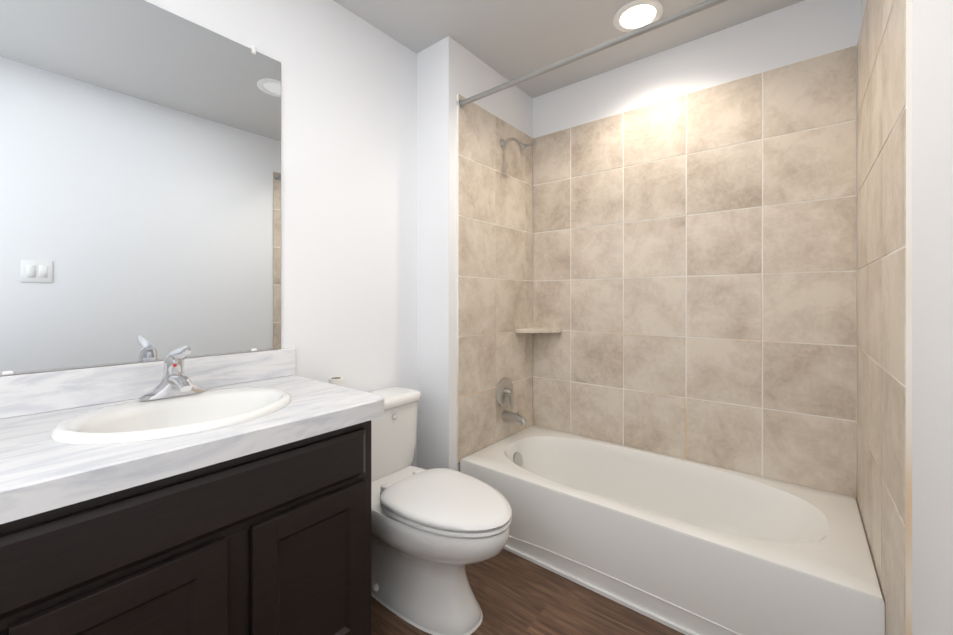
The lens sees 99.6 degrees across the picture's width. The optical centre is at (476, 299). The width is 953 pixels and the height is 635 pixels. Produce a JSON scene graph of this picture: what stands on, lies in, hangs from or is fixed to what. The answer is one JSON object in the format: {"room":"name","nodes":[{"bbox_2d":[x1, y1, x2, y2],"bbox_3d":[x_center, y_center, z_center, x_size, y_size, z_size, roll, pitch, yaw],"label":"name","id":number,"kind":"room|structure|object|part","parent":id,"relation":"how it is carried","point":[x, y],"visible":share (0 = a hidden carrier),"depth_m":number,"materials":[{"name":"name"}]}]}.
{"room":"bathroom","nodes":[
{"label":"bathroom","id":0,"kind":"room"},
{"bbox_2d":[5,0,416,466],"bbox_3d":[-0.726,-0.075,1.730,0.100,2.473,2.982,0,0,39],"label":"wall","id":1,"kind":"structure","parent":0,"point":[348,196],"depth_m":1.80,"materials":[{"name":"white paint"}]},
{"bbox_2d":[0,0,280,375],"bbox_3d":[-1.059,-0.373,1.227,0.011,1.138,0.922,0,0,39],"label":"mirror","id":2,"kind":"object","parent":1,"relation":"attached to","point":[140,180],"visible":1,"depth_m":1.23,"materials":[{"name":"clear glass"}]},
{"bbox_2d":[0,348,295,418],"bbox_3d":[-1.046,0.251,1.236,0.017,0.108,1.000,0,0,39],"label":"backsplash","id":3,"kind":"structure","parent":1,"relation":"attached to","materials":[{"name":"stone"}]},
{"bbox_2d":[417,36,532,471],"bbox_3d":[0.024,-0.076,2.395,0.232,2.473,0.805,0,0,39],"label":"wall","id":4,"kind":"structure","parent":0,"point":[449,68],"depth_m":2.08,"materials":[{"name":"white paint"}]},
{"bbox_2d":[457,94,532,462],"bbox_3d":[0.134,-0.107,2.338,0.011,1.880,0.733,0,0,39],"label":"wall tile","id":5,"kind":"structure","parent":4,"relation":"attached to","point":[494,245],"depth_m":2.27,"materials":[{"name":"tile"}]},
{"bbox_2d":[496,377,513,409],"bbox_3d":[0.187,0.551,2.348,0.060,0.182,0.170,0,0,39],"label":"shower valve","id":6,"kind":"object","parent":5,"relation":"attached to","point":[504,393],"visible":1,"depth_m":2.33,"materials":[{"name":"silver metal"}]},
{"bbox_2d":[501,410,526,425],"bbox_3d":[0.224,0.681,2.319,0.153,0.081,0.062,0,0,39],"label":"tub spout","id":7,"kind":"object","parent":5,"relation":"attached to","point":[513,417],"visible":1,"depth_m":2.30,"materials":[{"name":"silver metal"}]},
{"bbox_2d":[501,138,531,156],"bbox_3d":[0.231,-0.873,2.299,0.187,0.133,0.072,0,0,39],"label":"shower head","id":8,"kind":"object","parent":5,"relation":"attached to","point":[525,149],"visible":0.98,"depth_m":2.27},
{"bbox_2d":[456,0,727,107],"bbox_3d":[0.517,-0.999,1.581,1.557,0.042,0.042,0,0,39],"label":"shower curtain rod","id":9,"kind":"object","parent":5,"relation":"attached to","point":[677,16],"visible":1,"depth_m":1.59,"materials":[{"name":"silver metal"}]},
{"bbox_2d":[371,549,684,634],"bbox_3d":[0.010,1.191,1.137,1.990,0.060,2.982,0,0,39],"label":"floor","id":10,"kind":"structure","parent":0,"point":[514,594],"depth_m":1.51,"materials":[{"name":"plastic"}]},
{"bbox_2d":[0,346,383,634],"bbox_3d":[-0.820,0.645,1.053,0.603,1.032,1.000,0,0,39],"label":"bathroom vanity","id":11,"kind":"object","parent":10,"relation":"on","point":[176,491],"visible":1,"depth_m":0.96,"materials":[{"name":"black"}]},
{"bbox_2d":[0,375,383,523],"bbox_3d":[-0.819,0.333,1.052,0.601,0.055,1.000,0,0,39],"label":"countertop","id":12,"kind":"structure","parent":11,"relation":"on","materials":[{"name":"stone"}]},
{"bbox_2d":[50,387,290,443],"bbox_3d":[-0.775,0.367,1.087,0.430,0.160,0.516,0,0,39],"label":"sink","id":13,"kind":"object","parent":12,"relation":"in","point":[166,417],"depth_m":1.08,"materials":[{"name":"white ceramic"}]},
{"bbox_2d":[137,346,206,400],"bbox_3d":[-0.858,0.208,1.165,0.167,0.157,0.168,0,0,39],"label":"faucet","id":14,"kind":"object","parent":12,"relation":"on","point":[174,385],"depth_m":1.17,"materials":[{"name":"silver metal"}]},
{"bbox_2d":[368,387,511,634],"bbox_3d":[-0.226,0.796,1.596,0.835,0.730,0.468,0,0,39],"label":"toilet","id":15,"kind":"object","parent":10,"relation":"on","point":[435,532],"visible":0.88,"depth_m":1.45,"materials":[{"name":"white ceramic"}]},
{"bbox_2d":[328,377,343,386],"bbox_3d":[-0.592,0.382,1.698,0.060,0.098,0.060,0,0,39],"label":"toilet paper roll","id":16,"kind":"object","parent":15,"relation":"on","point":[339,381],"visible":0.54,"depth_m":1.68,"materials":[{"name":"white paper"}]},
{"bbox_3d":[-0.465,0.625,1.785,0.210,0.297,0.450,0,0,39],"label":"tank","id":17,"kind":"part","parent":15,"relation":"part of","materials":[{"name":"white ceramic"}]},
{"bbox_3d":[-0.465,0.453,1.788,0.222,0.044,0.468,0,0,39],"label":"lid","id":18,"kind":"part","parent":15,"relation":"part of","materials":[{"name":"white ceramic"}]},
{"bbox_3d":[-0.108,0.748,1.501,0.532,0.051,0.374,0,0,39],"label":"seat","id":19,"kind":"part","parent":15,"relation":"part of","materials":[{"name":"white plastic"}]},
{"bbox_2d":[460,425,884,634],"bbox_3d":[0.736,0.987,1.853,1.534,0.348,0.732,0,0,39],"label":"bathtub","id":20,"kind":"object","parent":10,"relation":"on","point":[685,546],"visible":0.96,"depth_m":1.58,"materials":[{"name":"white ceramic"}]},
{"bbox_2d":[333,0,803,97],"bbox_3d":[0.010,-1.342,1.136,1.990,0.060,2.982,0,0,39],"label":"ceiling","id":21,"kind":"structure","parent":0,"point":[509,40],"depth_m":1.95,"materials":[{"name":"grey paint"}]},
{"bbox_2d":[613,0,662,31],"bbox_3d":[0.746,-1.307,1.864,0.216,0.010,0.216,0,0,39],"label":"recessed light","id":22,"kind":"object","parent":21,"relation":"in","point":[632,15],"visible":0.9,"depth_m":1.85,"materials":[{"name":"white plastic"}]},
{"bbox_2d":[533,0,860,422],"bbox_3d":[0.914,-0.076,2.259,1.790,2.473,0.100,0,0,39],"label":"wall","id":23,"kind":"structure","parent":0,"point":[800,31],"depth_m":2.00,"materials":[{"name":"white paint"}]},
{"bbox_2d":[515,327,561,332],"bbox_3d":[0.384,0.194,2.473,0.210,0.024,0.210,0,0,39],"label":"corner shelf","id":24,"kind":"object","parent":23,"relation":"attached to","point":[538,330],"visible":1,"depth_m":2.45,"materials":[{"name":"beige tile"}]},
{"bbox_2d":[533,45,856,500],"bbox_3d":[0.970,-0.107,2.143,1.536,1.880,0.011,0,0,39],"label":"wall tile","id":25,"kind":"structure","parent":23,"relation":"attached to","point":[695,276],"depth_m":1.98,"materials":[{"name":"tile"}]},
{"bbox_2d":[861,0,952,634],"bbox_3d":[0.746,-0.075,0.544,0.100,2.473,2.982,0,0,39],"label":"wall","id":26,"kind":"structure","parent":0,"point":[932,317],"depth_m":0.75,"materials":[{"name":"white paint"}]},
{"bbox_2d":[857,0,887,634],"bbox_3d":[1.334,0.047,1.363,0.011,2.188,0.746,0,0,39],"label":"wall tile","id":27,"kind":"structure","parent":26,"relation":"attached to","point":[872,255],"depth_m":1.29,"materials":[{"name":"tile"}]},
{"bbox_2d":[887,0,911,634],"bbox_3d":[1.027,0.047,0.981,0.011,2.188,0.235,0,0,39],"label":"wall tile","id":28,"kind":"structure","parent":26,"relation":"attached to","point":[899,318],"depth_m":0.94,"materials":[{"name":"tile"}]}
]}

